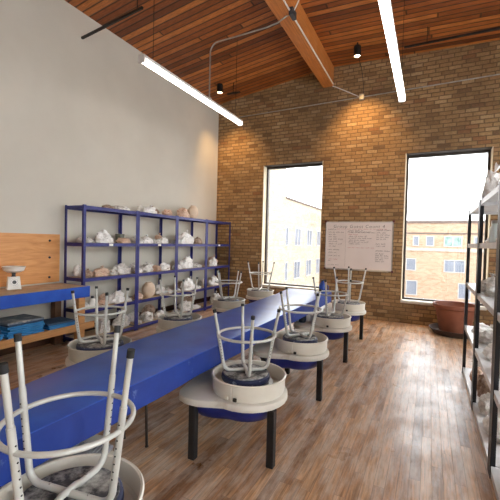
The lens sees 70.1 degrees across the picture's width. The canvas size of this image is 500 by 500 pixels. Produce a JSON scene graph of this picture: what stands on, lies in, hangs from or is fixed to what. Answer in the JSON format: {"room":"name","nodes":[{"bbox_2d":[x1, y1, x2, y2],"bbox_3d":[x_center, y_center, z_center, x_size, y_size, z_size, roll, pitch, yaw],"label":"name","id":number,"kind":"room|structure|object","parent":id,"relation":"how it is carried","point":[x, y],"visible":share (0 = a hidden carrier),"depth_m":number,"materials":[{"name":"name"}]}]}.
{"room":"art studio","nodes":[
{"label":"art studio","id":0,"kind":"room"},
{"bbox_2d":[0,0,218,322],"bbox_3d":[-3.206,-1.353,3.809,0.300,5.200,10.954,2,2,27],"label":"wall","id":1,"kind":"structure","parent":0,"point":[82,121],"depth_m":5.24,"materials":[{"name":"grey paint"}]},
{"bbox_2d":[0,233,59,286],"bbox_3d":[-3.049,0.119,3.825,0.060,0.635,2.195,2,2,27],"label":"backboard","id":2,"kind":"object","parent":1,"relation":"attached to","point":[40,253],"visible":1,"depth_m":4.47,"materials":[{"name":"brown wood"}]},
{"bbox_2d":[0,296,210,355],"bbox_3d":[-3.139,1.181,3.775,0.020,0.140,10.304,2,2,27],"label":"baseboard","id":3,"kind":"structure","parent":1,"relation":"attached to","point":[26,346],"depth_m":4.66,"materials":[{"name":"wood"}]},
{"bbox_2d":[81,0,142,38],"bbox_3d":[-1.826,-3.212,4.663,1.273,0.536,0.031,2,2,33],"label":"channel","id":4,"kind":"object","parent":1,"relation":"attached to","point":[140,8],"visible":1,"depth_m":4.61,"materials":[{"name":"metal"}]},
{"bbox_2d":[0,308,496,499],"bbox_3d":[0.058,1.521,2.200,7.767,0.300,10.954,2,2,27],"label":"floor","id":5,"kind":"structure","parent":0,"point":[396,420],"depth_m":2.67,"materials":[{"name":"wood"}]},
{"bbox_2d":[0,283,93,349],"bbox_3d":[-2.800,0.859,3.727,0.587,0.802,2.330,2,2,27],"label":"workbench","id":6,"kind":"object","parent":5,"relation":"on","point":[54,293],"visible":0.82,"depth_m":4.16,"materials":[{"name":"wood"}]},
{"bbox_2d":[2,266,25,289],"bbox_3d":[-2.726,0.320,4.115,0.239,0.263,0.239,0,2,-43],"label":"kitchen scale","id":7,"kind":"object","parent":6,"relation":"on","point":[13,282],"visible":1,"depth_m":4.08,"materials":[{"name":"white metal"}]},
{"bbox_2d":[3,329,43,338],"bbox_3d":[-2.594,0.914,3.966,0.360,0.021,0.400,2,1,25],"label":"bat","id":8,"kind":"object","parent":6,"relation":"on","point":[41,330],"visible":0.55,"depth_m":3.91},
{"bbox_2d":[4,327,42,336],"bbox_3d":[-2.612,0.890,3.971,0.360,0.021,0.400,2,1,25],"label":"bat","id":9,"kind":"object","parent":8,"relation":"on","point":[5,335],"visible":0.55,"depth_m":3.89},
{"bbox_2d":[1,325,43,334],"bbox_3d":[-2.604,0.866,3.969,0.360,0.021,0.400,2,1,24],"label":"bat","id":10,"kind":"object","parent":9,"relation":"on","point":[40,326],"visible":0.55,"depth_m":3.84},
{"bbox_2d":[0,323,44,331],"bbox_3d":[-2.599,0.843,3.986,0.360,0.021,0.400,2,1,23],"label":"bat","id":11,"kind":"object","parent":10,"relation":"on","point":[35,325],"visible":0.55,"depth_m":3.86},
{"bbox_2d":[0,321,43,329],"bbox_3d":[-2.606,0.819,3.984,0.360,0.021,0.400,2,2,26],"label":"bat","id":12,"kind":"object","parent":11,"relation":"on","point":[39,322],"visible":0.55,"depth_m":3.86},
{"bbox_2d":[0,319,43,327],"bbox_3d":[-2.607,0.795,3.984,0.360,0.021,0.400,2,1,23],"label":"bat","id":13,"kind":"object","parent":12,"relation":"on","point":[41,319],"visible":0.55,"depth_m":3.85,"materials":[{"name":"blue plastic"}]},
{"bbox_2d":[0,314,43,325],"bbox_3d":[-2.597,0.772,3.966,0.360,0.021,0.400,2,1,25],"label":"bat","id":14,"kind":"object","parent":13,"relation":"on","point":[22,318],"visible":1,"depth_m":3.94,"materials":[{"name":"grey plastic"}]},
{"bbox_2d":[0,283,83,295],"bbox_3d":[-2.816,0.476,3.680,0.575,0.030,2.238,2,2,27],"label":"countertop","id":15,"kind":"structure","parent":6,"relation":"on","point":[54,286],"depth_m":4.23,"materials":[{"name":"wood"}]},
{"bbox_2d":[43,323,74,329],"bbox_3d":[-2.377,0.911,4.333,0.300,0.021,0.340,2,1,25],"label":"bat","id":16,"kind":"object","parent":6,"relation":"on","point":[61,326],"visible":0.42,"depth_m":4.22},
{"bbox_2d":[44,321,74,327],"bbox_3d":[-2.379,0.887,4.348,0.300,0.021,0.340,2,2,28],"label":"bat","id":17,"kind":"object","parent":16,"relation":"on","point":[73,321],"visible":0.24,"depth_m":4.24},
{"bbox_2d":[44,317,74,325],"bbox_3d":[-2.369,0.864,4.326,0.300,0.021,0.340,2,2,30],"label":"bat","id":18,"kind":"object","parent":17,"relation":"on","point":[57,320],"visible":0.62,"depth_m":4.31,"materials":[{"name":"blue plastic"}]},
{"bbox_2d":[0,435,144,499],"bbox_3d":[-0.711,1.120,1.381,0.750,0.499,0.824,2,2,27],"label":"wheel","id":19,"kind":"object","parent":5,"relation":"on","point":[132,479],"visible":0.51,"depth_m":1.46,"materials":[{"name":"plastic"}]},
{"bbox_2d":[0,325,135,499],"bbox_3d":[-0.635,0.622,1.257,0.445,0.609,0.445,1,2,-28],"label":"metal stool","id":20,"kind":"object","parent":19,"relation":"on","point":[96,482],"visible":1,"depth_m":1.28,"materials":[{"name":"white metal"}]},
{"bbox_2d":[71,442,113,454],"bbox_3d":[-0.759,0.939,1.684,0.200,0.018,0.090,2,1,7],"label":"tray","id":21,"kind":"object","parent":19,"relation":"on","point":[98,449],"visible":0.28,"depth_m":1.67,"materials":[{"name":"grey plastic"}]},
{"bbox_2d":[65,334,131,366],"bbox_3d":[-1.220,1.055,2.968,0.728,0.528,0.800,2,1,19],"label":"wheel","id":22,"kind":"object","parent":5,"relation":"on","point":[74,356],"visible":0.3,"depth_m":2.86,"materials":[{"name":"plastic"}]},
{"bbox_2d":[71,286,128,350],"bbox_3d":[-1.277,0.587,3.054,0.415,0.507,0.415,2,2,27],"label":"metal stool","id":23,"kind":"object","parent":22,"relation":"on","point":[104,342],"visible":0.94,"depth_m":2.96,"materials":[{"name":"white metal"}]},
{"bbox_2d":[63,204,137,341],"bbox_3d":[-2.123,0.321,5.149,0.375,1.847,0.960,2,2,27],"label":"shelving unit","id":24,"kind":"object","parent":5,"relation":"on","point":[83,207],"visible":0.77,"depth_m":4.91,"materials":[{"name":"blue metal"}]},
{"bbox_2d":[72,264,80,276],"bbox_3d":[-2.348,0.280,4.888,0.165,0.166,0.168,2,2,27],"label":"clay piece","id":25,"kind":"object","parent":24,"relation":"on","point":[76,272],"visible":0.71,"depth_m":4.84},
{"bbox_2d":[81,237,94,242],"bbox_3d":[-2.181,-0.139,4.810,0.165,0.086,0.192,2,2,27],"label":"clay piece","id":26,"kind":"object","parent":24,"relation":"on","point":[88,239],"visible":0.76,"depth_m":4.77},
{"bbox_2d":[85,268,93,277],"bbox_3d":[-2.193,0.304,4.812,0.151,0.130,0.155,1,2,-30],"label":"clay piece","id":27,"kind":"object","parent":24,"relation":"on","point":[88,273],"visible":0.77,"depth_m":4.77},
{"bbox_2d":[89,296,94,305],"bbox_3d":[-2.167,0.708,4.902,0.090,0.160,0.090,2,2,27],"label":"squeeze bottle","id":28,"kind":"object","parent":24,"relation":"on","point":[91,300],"visible":0.7,"depth_m":4.87,"materials":[{"name":"plastic"}]},
{"bbox_2d":[92,266,109,276],"bbox_3d":[-2.089,0.293,5.026,0.165,0.147,0.300,2,2,27],"label":"clay piece","id":29,"kind":"object","parent":24,"relation":"on","point":[101,271],"visible":0.96,"depth_m":4.96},
{"bbox_2d":[94,318,109,333],"bbox_3d":[-2.087,1.075,5.089,0.165,0.202,0.228,2,2,27],"label":"clay piece","id":30,"kind":"object","parent":24,"relation":"on","point":[100,321],"visible":0.66,"depth_m":5.03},
{"bbox_2d":[98,298,108,305],"bbox_3d":[-2.095,0.733,5.047,0.165,0.107,0.190,2,2,27],"label":"clay piece","id":31,"kind":"object","parent":24,"relation":"on","point":[100,302],"visible":0.51,"depth_m":5.00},
{"bbox_2d":[98,293,108,299],"bbox_3d":[-2.158,0.705,5.300,0.165,0.148,0.168,2,2,27],"label":"clay piece","id":32,"kind":"object","parent":24,"relation":"on","point":[102,296],"visible":0.29,"depth_m":5.24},
{"bbox_2d":[94,229,113,242],"bbox_3d":[-2.067,-0.195,5.032,0.165,0.194,0.300,2,2,27],"label":"clay piece","id":33,"kind":"object","parent":24,"relation":"on","point":[103,236],"visible":0.94,"depth_m":4.98,"materials":[{"name":"ceramic"}]},
{"bbox_2d":[108,290,124,303],"bbox_3d":[-1.978,0.692,5.277,0.165,0.184,0.312,2,2,27],"label":"clay piece","id":34,"kind":"object","parent":24,"relation":"on","point":[117,297],"visible":0.94,"depth_m":5.23,"materials":[{"name":"ceramic"}]},
{"bbox_2d":[115,234,124,242],"bbox_3d":[-2.014,-0.178,5.520,0.106,0.140,0.096,2,2,27],"label":"tin box","id":35,"kind":"object","parent":24,"relation":"on","point":[117,235],"visible":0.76,"depth_m":5.48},
{"bbox_2d":[110,263,130,274],"bbox_3d":[-1.932,0.281,5.338,0.165,0.166,0.360,2,2,27],"label":"clay piece","id":36,"kind":"object","parent":24,"relation":"on","point":[121,268],"visible":1,"depth_m":5.27,"materials":[{"name":"ceramic"}]},
{"bbox_2d":[112,310,129,327],"bbox_3d":[-1.950,1.034,5.373,0.156,0.277,0.313,2,1,14],"label":"clay piece","id":37,"kind":"object","parent":24,"relation":"on","point":[117,321],"visible":0.64,"depth_m":5.33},
{"bbox_2d":[116,238,130,242],"bbox_3d":[-1.907,-0.144,5.355,0.165,0.085,0.240,2,2,27],"label":"clay piece","id":38,"kind":"object","parent":24,"relation":"on","point":[119,240],"visible":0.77,"depth_m":5.29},
{"bbox_2d":[120,211,176,329],"bbox_3d":[-1.692,0.312,6.007,0.375,1.847,0.950,2,2,27],"label":"shelving unit","id":39,"kind":"object","parent":5,"relation":"on","point":[140,214],"visible":0.48,"depth_m":5.87,"materials":[{"name":"blue metal"}]},
{"bbox_2d":[127,311,140,321],"bbox_3d":[-1.898,1.067,5.845,0.165,0.193,0.300,2,2,27],"label":"clay piece","id":40,"kind":"object","parent":39,"relation":"on","point":[130,315],"visible":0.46,"depth_m":5.76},
{"bbox_2d":[128,263,139,271],"bbox_3d":[-1.877,0.280,5.826,0.165,0.148,0.288,2,2,27],"label":"clay piece","id":41,"kind":"object","parent":39,"relation":"on","point":[131,266],"visible":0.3,"depth_m":5.74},
{"bbox_2d":[132,291,143,299],"bbox_3d":[-1.778,0.715,5.677,0.165,0.131,0.181,2,2,27],"label":"clay piece","id":42,"kind":"object","parent":39,"relation":"on","point":[141,296],"visible":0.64,"depth_m":5.64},
{"bbox_2d":[139,311,152,321],"bbox_3d":[-1.688,1.089,5.885,0.165,0.157,0.252,2,2,27],"label":"clay piece","id":43,"kind":"object","parent":39,"relation":"on","point":[147,316],"visible":1,"depth_m":5.82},
{"bbox_2d":[140,261,152,271],"bbox_3d":[-1.685,0.268,5.830,0.165,0.180,0.276,2,2,27],"label":"clay piece","id":44,"kind":"object","parent":39,"relation":"on","point":[145,267],"visible":0.9,"depth_m":5.77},
{"bbox_2d":[140,234,152,243],"bbox_3d":[-1.682,-0.180,5.801,0.165,0.149,0.252,2,2,27],"label":"clay piece","id":45,"kind":"object","parent":39,"relation":"on","point":[145,239],"visible":0.76,"depth_m":5.76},
{"bbox_2d":[141,304,154,313],"bbox_3d":[-1.754,1.050,6.130,0.165,0.221,0.324,2,2,27],"label":"clay piece","id":46,"kind":"object","parent":39,"relation":"on","point":[149,307],"visible":0.46,"depth_m":6.09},
{"bbox_2d":[142,282,154,297],"bbox_3d":[-1.672,0.653,5.883,0.180,0.250,0.250,2,2,27],"label":"clay pot","id":47,"kind":"object","parent":39,"relation":"on","point":[148,289],"visible":1,"depth_m":5.80,"materials":[{"name":"ceramic"}]},
{"bbox_2d":[141,205,156,213],"bbox_3d":[-1.638,-0.671,5.852,0.165,0.150,0.336,2,2,27],"label":"clay piece","id":48,"kind":"object","parent":39,"relation":"on","point":[148,209],"visible":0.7,"depth_m":5.78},
{"bbox_2d":[152,265,160,270],"bbox_3d":[-1.588,0.305,6.025,0.165,0.103,0.146,2,2,27],"label":"clay piece","id":49,"kind":"object","parent":39,"relation":"on","point":[155,267],"visible":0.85,"depth_m":5.98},
{"bbox_2d":[153,310,163,318],"bbox_3d":[-1.554,1.100,6.153,0.165,0.130,0.312,2,2,27],"label":"clay piece","id":50,"kind":"object","parent":39,"relation":"on","point":[159,312],"visible":0.6,"depth_m":6.09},
{"bbox_2d":[155,285,166,294],"bbox_3d":[-1.546,0.684,6.150,0.153,0.181,0.238,2,1,10],"label":"clay piece","id":51,"kind":"object","parent":39,"relation":"on","point":[158,291],"visible":0.66,"depth_m":6.09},
{"bbox_2d":[157,237,168,243],"bbox_3d":[-1.507,-0.166,6.150,0.165,0.112,0.276,2,2,27],"label":"clay piece","id":52,"kind":"object","parent":39,"relation":"on","point":[162,240],"visible":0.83,"depth_m":6.11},
{"bbox_2d":[160,262,170,270],"bbox_3d":[-1.488,0.285,6.223,0.165,0.139,0.288,2,2,27],"label":"clay piece","id":53,"kind":"object","parent":39,"relation":"on","point":[164,266],"visible":0.88,"depth_m":6.16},
{"bbox_2d":[162,209,171,215],"bbox_3d":[-1.450,-0.656,6.228,0.165,0.112,0.228,2,2,27],"label":"clay piece","id":54,"kind":"object","parent":39,"relation":"on","point":[165,211],"visible":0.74,"depth_m":6.17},
{"bbox_2d":[0,288,331,486],"bbox_3d":[-0.292,1.005,3.302,0.730,0.660,5.593,2,2,27],"label":"work table","id":55,"kind":"object","parent":5,"relation":"on","point":[164,361],"visible":0.7,"depth_m":2.07,"materials":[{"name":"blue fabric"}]},
{"bbox_2d":[319,280,328,292],"bbox_3d":[1.129,0.558,5.497,0.110,0.202,0.138,1,2,-31],"label":"water jug","id":56,"kind":"object","parent":55,"relation":"on","point":[322,284],"visible":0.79,"depth_m":5.46,"materials":[{"name":"blue plastic"}]},
{"bbox_2d":[156,312,201,332],"bbox_3d":[-0.758,1.041,4.079,0.728,0.528,0.800,2,1,19],"label":"wheel","id":57,"kind":"object","parent":5,"relation":"on","point":[163,325],"visible":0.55,"depth_m":3.98,"materials":[{"name":"plastic"}]},
{"bbox_2d":[159,276,198,320],"bbox_3d":[-0.836,0.574,4.176,0.404,0.510,0.404,2,2,27],"label":"metal stool","id":58,"kind":"object","parent":57,"relation":"on","point":[181,316],"visible":0.96,"depth_m":4.11,"materials":[{"name":"white metal"}]},
{"bbox_2d":[160,216,206,312],"bbox_3d":[-1.264,0.303,6.858,0.375,1.847,0.945,2,2,27],"label":"shelving unit","id":59,"kind":"object","parent":5,"relation":"on","point":[179,218],"visible":0.51,"depth_m":6.91,"materials":[{"name":"blue metal"}]},
{"bbox_2d":[177,207,189,217],"bbox_3d":[-1.238,-0.701,6.647,0.165,0.194,0.312,2,2,27],"label":"clay piece","id":60,"kind":"object","parent":59,"relation":"on","point":[182,212],"visible":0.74,"depth_m":6.55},
{"bbox_2d":[177,301,191,311],"bbox_3d":[-1.225,1.061,6.805,0.165,0.194,0.372,2,2,27],"label":"clay piece","id":61,"kind":"object","parent":59,"relation":"on","point":[186,305],"visible":0.73,"depth_m":6.74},
{"bbox_2d":[178,229,193,243],"bbox_3d":[-1.204,-0.255,6.747,0.165,0.278,0.432,2,2,27],"label":"clay piece","id":62,"kind":"object","parent":59,"relation":"on","point":[184,238],"visible":0.98,"depth_m":6.67,"materials":[{"name":"ceramic"}]},
{"bbox_2d":[179,256,192,268],"bbox_3d":[-1.208,0.234,6.776,0.165,0.230,0.408,2,2,27],"label":"clay piece","id":63,"kind":"object","parent":59,"relation":"on","point":[186,263],"visible":0.92,"depth_m":6.72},
{"bbox_2d":[180,278,194,289],"bbox_3d":[-1.196,0.649,6.831,0.165,0.239,0.420,2,2,27],"label":"clay piece","id":64,"kind":"object","parent":59,"relation":"on","point":[188,284],"visible":0.84,"depth_m":6.78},
{"bbox_2d":[183,296,193,304],"bbox_3d":[-1.254,0.999,7.121,0.165,0.302,0.384,2,2,27],"label":"clay piece","id":65,"kind":"object","parent":59,"relation":"on","point":[186,298],"visible":0.34,"depth_m":7.07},
{"bbox_2d":[188,205,197,217],"bbox_3d":[-1.102,-0.733,6.914,0.173,0.250,0.240,2,2,27],"label":"clay pot","id":66,"kind":"object","parent":59,"relation":"on","point":[193,211],"visible":0.9,"depth_m":6.83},
{"bbox_2d":[193,236,202,243],"bbox_3d":[-1.040,-0.195,7.079,0.165,0.151,0.252,2,2,27],"label":"clay piece","id":67,"kind":"object","parent":59,"relation":"on","point":[197,240],"visible":0.94,"depth_m":7.02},
{"bbox_2d":[192,219,230,310],"bbox_3d":[-0.836,0.294,7.709,0.375,1.847,0.950,2,2,27],"label":"shelving unit","id":68,"kind":"object","parent":5,"relation":"on","point":[207,303],"visible":0.58,"depth_m":7.69,"materials":[{"name":"blue metal"}]},
{"bbox_2d":[199,278,208,285],"bbox_3d":[-0.972,0.676,7.659,0.165,0.157,0.348,2,2,27],"label":"clay piece","id":69,"kind":"object","parent":68,"relation":"on","point":[201,280],"visible":0.45,"depth_m":7.53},
{"bbox_2d":[208,257,216,265],"bbox_3d":[-0.787,0.248,7.617,0.165,0.184,0.240,2,2,27],"label":"clay piece","id":70,"kind":"object","parent":68,"relation":"on","point":[212,262],"visible":0.99,"depth_m":7.57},
{"bbox_2d":[208,275,218,285],"bbox_3d":[-0.783,0.641,7.653,0.165,0.236,0.360,2,2,27],"label":"clay piece","id":71,"kind":"object","parent":68,"relation":"on","point":[212,280],"visible":0.89,"depth_m":7.56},
{"bbox_2d":[210,290,219,303],"bbox_3d":[-0.735,1.014,7.778,0.165,0.268,0.444,2,2,27],"label":"clay piece","id":72,"kind":"object","parent":68,"relation":"on","point":[216,294],"visible":0.47,"depth_m":7.68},
{"bbox_2d":[211,296,245,313],"bbox_3d":[-0.263,1.022,5.430,0.728,0.528,0.800,2,1,19],"label":"wheel","id":73,"kind":"object","parent":5,"relation":"on","point":[220,306],"visible":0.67,"depth_m":5.31,"materials":[{"name":"plastic"}]},
{"bbox_2d":[215,269,241,300],"bbox_3d":[-0.328,0.561,5.521,0.423,0.499,0.423,1,1,-20],"label":"metal stool","id":74,"kind":"object","parent":73,"relation":"on","point":[223,298],"visible":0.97,"depth_m":5.44,"materials":[{"name":"grey metal"}]},
{"bbox_2d":[179,360,287,468],"bbox_3d":[-0.068,1.095,2.558,0.728,0.528,0.800,2,2,27],"label":"wheel","id":75,"kind":"object","parent":5,"relation":"on","point":[206,394],"visible":0.79,"depth_m":2.27,"materials":[{"name":"plastic"}]},
{"bbox_2d":[213,304,280,386],"bbox_3d":[-0.024,0.647,2.453,0.408,0.485,0.408,2,2,27],"label":"metal stool","id":76,"kind":"object","parent":75,"relation":"on","point":[244,374],"visible":0.99,"depth_m":2.41,"materials":[{"name":"white metal"}]},
{"bbox_2d":[246,288,273,302],"bbox_3d":[0.254,1.008,6.591,0.728,0.528,0.800,2,1,19],"label":"wheel","id":77,"kind":"object","parent":5,"relation":"on","point":[252,296],"visible":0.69,"depth_m":6.47,"materials":[{"name":"plastic"}]},
{"bbox_2d":[247,261,274,290],"bbox_3d":[0.198,0.506,6.677,0.435,0.580,0.435,1,2,-36],"label":"metal stool","id":78,"kind":"object","parent":77,"relation":"on","point":[258,272],"visible":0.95,"depth_m":6.65,"materials":[{"name":"white metal"}]},
{"bbox_2d":[253,329,328,401],"bbox_3d":[0.428,1.085,3.534,0.728,0.528,0.800,2,2,27],"label":"wheel","id":79,"kind":"object","parent":5,"relation":"on","point":[287,355],"visible":0.84,"depth_m":3.23,"materials":[{"name":"plastic"}]},
{"bbox_2d":[279,287,322,342],"bbox_3d":[0.485,0.631,3.422,0.425,0.499,0.425,2,2,27],"label":"metal stool","id":80,"kind":"object","parent":79,"relation":"on","point":[293,336],"visible":0.98,"depth_m":3.33,"materials":[{"name":"white metal"}]},
{"bbox_2d":[293,311,351,362],"bbox_3d":[0.949,1.073,4.593,0.728,0.528,0.800,2,2,27],"label":"wheel","id":81,"kind":"object","parent":5,"relation":"on","point":[334,329],"visible":0.77,"depth_m":4.28,"materials":[{"name":"plastic"}]},
{"bbox_2d":[312,277,351,318],"bbox_3d":[1.016,0.612,4.477,0.425,0.516,0.425,1,1,-24],"label":"metal stool","id":82,"kind":"object","parent":81,"relation":"on","point":[329,315],"visible":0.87,"depth_m":4.39,"materials":[{"name":"white metal"}]},
{"bbox_2d":[320,299,365,339],"bbox_3d":[1.466,1.062,5.643,0.728,0.528,0.800,2,2,27],"label":"wheel","id":83,"kind":"object","parent":5,"relation":"on","point":[357,312],"visible":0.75,"depth_m":5.33,"materials":[{"name":"plastic"}]},
{"bbox_2d":[333,266,366,304],"bbox_3d":[1.537,0.563,5.523,0.424,0.590,0.424,1,2,-33],"label":"metal stool","id":84,"kind":"object","parent":83,"relation":"on","point":[352,302],"visible":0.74,"depth_m":5.48,"materials":[{"name":"white metal"}]},
{"bbox_2d":[429,300,474,338],"bbox_3d":[3.326,1.121,5.794,0.750,0.500,0.750,2,2,27],"label":"planter","id":85,"kind":"object","parent":5,"relation":"on","point":[450,314],"visible":0.7,"depth_m":5.61,"materials":[{"name":"ceramic"}]},
{"bbox_2d":[462,200,497,402],"bbox_3d":[2.410,0.482,3.486,0.450,1.837,1.015,2,2,27],"label":"shelving unit","id":86,"kind":"object","parent":5,"relation":"on","point":[488,209],"visible":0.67,"depth_m":3.88,"materials":[{"name":"black metal"}]},
{"bbox_2d":[469,367,482,380],"bbox_3d":[2.317,1.267,3.617,0.160,0.146,0.200,2,2,27],"label":"clay piece","id":87,"kind":"object","parent":86,"relation":"on","point":[479,371],"visible":0.22,"depth_m":3.59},
{"bbox_2d":[471,323,492,331],"bbox_3d":[2.445,0.818,3.704,0.240,0.086,0.300,2,2,27],"label":"clay piece","id":88,"kind":"object","parent":86,"relation":"on","point":[482,326],"visible":0.3,"depth_m":3.67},
{"bbox_2d":[477,374,489,396],"bbox_3d":[2.201,1.217,3.227,0.260,0.258,0.280,2,2,27],"label":"clay piece","id":89,"kind":"object","parent":86,"relation":"on","point":[482,386],"visible":0.36,"depth_m":3.22,"materials":[{"name":"ceramic"}]},
{"bbox_2d":[479,324,492,344],"bbox_3d":[2.233,0.779,3.305,0.255,0.170,0.305,1,1,-5],"label":"clay piece","id":90,"kind":"object","parent":86,"relation":"on","point":[485,337],"visible":0.54,"depth_m":3.25,"materials":[{"name":"ceramic"}]},
{"bbox_2d":[481,273,494,290],"bbox_3d":[2.207,0.294,3.253,0.198,0.172,0.243,2,1,5],"label":"clay piece","id":91,"kind":"object","parent":86,"relation":"on","point":[492,278],"visible":0.37,"depth_m":3.26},
{"bbox_2d":[481,162,499,198],"bbox_3d":[2.181,-0.603,3.173,0.200,0.358,0.220,2,2,27],"label":"clay piece","id":92,"kind":"object","parent":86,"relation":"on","point":[492,180],"visible":0.52,"depth_m":3.13,"materials":[{"name":"ceramic"}]},
{"bbox_2d":[471,182,499,470],"bbox_3d":[1.952,0.492,2.575,0.450,1.837,1.015,2,2,27],"label":"shelving unit","id":93,"kind":"object","parent":5,"relation":"on","point":[493,198],"visible":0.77,"depth_m":2.81,"materials":[{"name":"black metal"}]},
{"bbox_2d":[478,392,489,415],"bbox_3d":[2.003,1.241,2.924,0.220,0.214,0.260,2,2,27],"label":"clay piece","id":94,"kind":"object","parent":93,"relation":"on","point":[484,400],"visible":0.48,"depth_m":2.90,"materials":[{"name":"ceramic"}]},
{"bbox_2d":[482,340,492,360],"bbox_3d":[1.988,0.796,2.837,0.240,0.147,0.300,2,2,27],"label":"clay piece","id":95,"kind":"object","parent":93,"relation":"on","point":[487,351],"visible":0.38,"depth_m":2.83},
{"bbox_2d":[484,281,494,296],"bbox_3d":[2.041,0.319,2.929,0.200,0.129,0.220,2,2,27],"label":"clay piece","id":96,"kind":"object","parent":93,"relation":"on","point":[490,288],"visible":0.64,"depth_m":2.90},
{"bbox_2d":[482,410,499,442],"bbox_3d":[1.833,1.246,2.584,0.240,0.211,0.340,2,2,27],"label":"clay piece","id":97,"kind":"object","parent":93,"relation":"on","point":[485,420],"visible":0.58,"depth_m":2.56,"materials":[{"name":"ceramic"}]},
{"bbox_2d":[489,220,497,242],"bbox_3d":[2.044,-0.148,2.945,0.116,0.192,0.116,2,2,27],"label":"glass jar","id":98,"kind":"object","parent":93,"relation":"on","point":[493,229],"visible":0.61,"depth_m":2.92,"materials":[{"name":"glass"}]},
{"bbox_2d":[488,211,499,499],"bbox_3d":[1.494,0.501,1.664,0.450,1.837,1.015,2,2,27],"label":"shelving unit","id":99,"kind":"object","parent":5,"relation":"on","point":[494,472],"visible":1,"depth_m":2.20,"materials":[{"name":"black metal"}]},
{"bbox_2d":[65,0,499,103],"bbox_3d":[0.188,-3.511,2.081,7.767,0.691,10.954,2,2,27],"label":"ceiling","id":100,"kind":"structure","parent":0,"point":[185,31],"depth_m":5.71,"materials":[{"name":"wood"}]},
{"bbox_2d":[138,18,242,125],"bbox_3d":[-0.677,-2.815,5.062,0.092,1.377,2.374,2,2,27],"label":"linear light","id":101,"kind":"object","parent":100,"relation":"hanging from","point":[142,58],"visible":1,"depth_m":4.70,"materials":[{"name":"white"}]},
{"bbox_2d":[142,58,241,124],"bbox_3d":[-0.695,-2.152,5.077,0.084,0.046,2.326,2,2,27],"label":"diffuser","id":102,"kind":"object","parent":101,"relation":"attached to","point":[148,62],"depth_m":4.76,"materials":[{"name":"white"}]},
{"bbox_2d":[217,83,222,93],"bbox_3d":[-0.618,-3.323,7.327,0.124,0.196,0.124,2,2,27],"label":"spotlight","id":103,"kind":"object","parent":100,"relation":"attached to","point":[219,85],"visible":1,"depth_m":7.28,"materials":[{"name":"black"}]},
{"bbox_2d":[353,42,360,57],"bbox_3d":[1.858,-3.468,6.171,0.124,0.237,0.124,2,2,27],"label":"spotlight","id":104,"kind":"object","parent":100,"relation":"attached to","point":[357,48],"visible":1,"depth_m":6.13,"materials":[{"name":"black"}]},
{"bbox_2d":[378,0,405,102],"bbox_3d":[1.579,-2.775,3.839,0.092,1.472,2.454,2,2,27],"label":"linear light","id":105,"kind":"object","parent":100,"relation":"hanging from","point":[385,6],"visible":1,"depth_m":3.59,"materials":[{"name":"white"}]},
{"bbox_2d":[404,27,499,48],"bbox_3d":[3.285,-3.361,5.365,1.770,0.266,0.030,2,2,27],"label":"channel","id":106,"kind":"object","parent":100,"relation":"hanging from","point":[495,28],"visible":1,"depth_m":5.46,"materials":[{"name":"metal"}]},
{"bbox_2d":[216,40,499,326],"bbox_3d":[2.507,-1.277,6.868,7.167,5.200,0.340,2,2,27],"label":"wall","id":107,"kind":"structure","parent":0,"point":[362,146],"depth_m":6.86,"materials":[{"name":"brick"}]},
{"bbox_2d":[260,161,322,290],"bbox_3d":[0.904,-0.498,7.617,1.320,2.645,0.255,2,2,27],"label":"window","id":108,"kind":"structure","parent":107,"relation":"in","point":[266,176],"depth_m":7.83,"materials":[{"name":"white metal"}]},
{"bbox_2d":[265,0,333,87],"bbox_3d":[-0.743,-3.418,2.522,0.210,0.425,10.304,2,2,27],"label":"beam","id":109,"kind":"structure","parent":107,"relation":"attached to","point":[279,9],"depth_m":5.62,"materials":[{"name":"brown wood"}]},
{"bbox_2d":[283,0,333,83],"bbox_3d":[0.173,-3.367,3.644,0.424,0.407,7.330,2,2,27],"label":"conduit","id":110,"kind":"object","parent":109,"relation":"attached to","point":[292,13],"visible":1,"depth_m":4.93,"materials":[{"name":"grey plastic"}]},
{"bbox_2d":[209,15,288,98],"bbox_3d":[-0.033,-2.739,5.075,1.228,1.080,0.069,2,1,17],"label":"conduit","id":111,"kind":"object","parent":110,"relation":"attached to","point":[279,21],"visible":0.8,"depth_m":5.12,"materials":[{"name":"metal"}]},
{"bbox_2d":[323,220,394,272],"bbox_3d":[2.075,-0.082,6.878,1.308,0.978,0.050,2,2,27],"label":"whiteboard","id":112,"kind":"object","parent":107,"relation":"attached to","point":[359,245],"visible":1,"depth_m":6.87,"materials":[{"name":"ceramic"}]},
{"bbox_2d":[326,268,387,272],"bbox_3d":[2.045,0.390,6.890,1.173,0.016,0.035,2,2,27],"label":"tray","id":113,"kind":"object","parent":112,"relation":"on","point":[354,269],"depth_m":6.81,"materials":[{"name":"metal"}]},
{"bbox_2d":[239,60,499,117],"bbox_3d":[2.566,-3.111,6.281,6.560,0.515,0.620,2,2,27],"label":"conduit","id":114,"kind":"object","parent":107,"relation":"attached to","point":[361,96],"visible":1,"depth_m":6.78,"materials":[{"name":"metal"}]},
{"bbox_2d":[400,147,492,309],"bbox_3d":[3.451,-0.375,6.338,1.335,2.730,0.255,2,2,27],"label":"window","id":115,"kind":"structure","parent":107,"relation":"in","point":[489,150],"depth_m":6.42,"materials":[{"name":"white metal"}]},
{"label":"outside","id":116,"kind":"structure","parent":0,"visible":0},
{"bbox_3d":[28.706,10.058,57.928,180.000,0.500,110.896,2,2,27],"label":"ground","id":117,"kind":"structure","parent":116,"visible":0},
{"bbox_2d":[267,169,320,285],"bbox_3d":[-4.328,-1.850,49.218,28.200,22.000,48.100,2,2,27],"label":"building","id":118,"kind":"structure","parent":117,"relation":"on","point":[294,231],"depth_m":34.56,"materials":[{"name":"brick"}]},
{"bbox_2d":[404,220,484,302],"bbox_3d":[42.688,3.348,51.265,49.700,13.950,20.120,2,2,27],"label":"building","id":119,"kind":"structure","parent":117,"relation":"on","point":[436,251],"depth_m":48.55,"materials":[{"name":"brick"}]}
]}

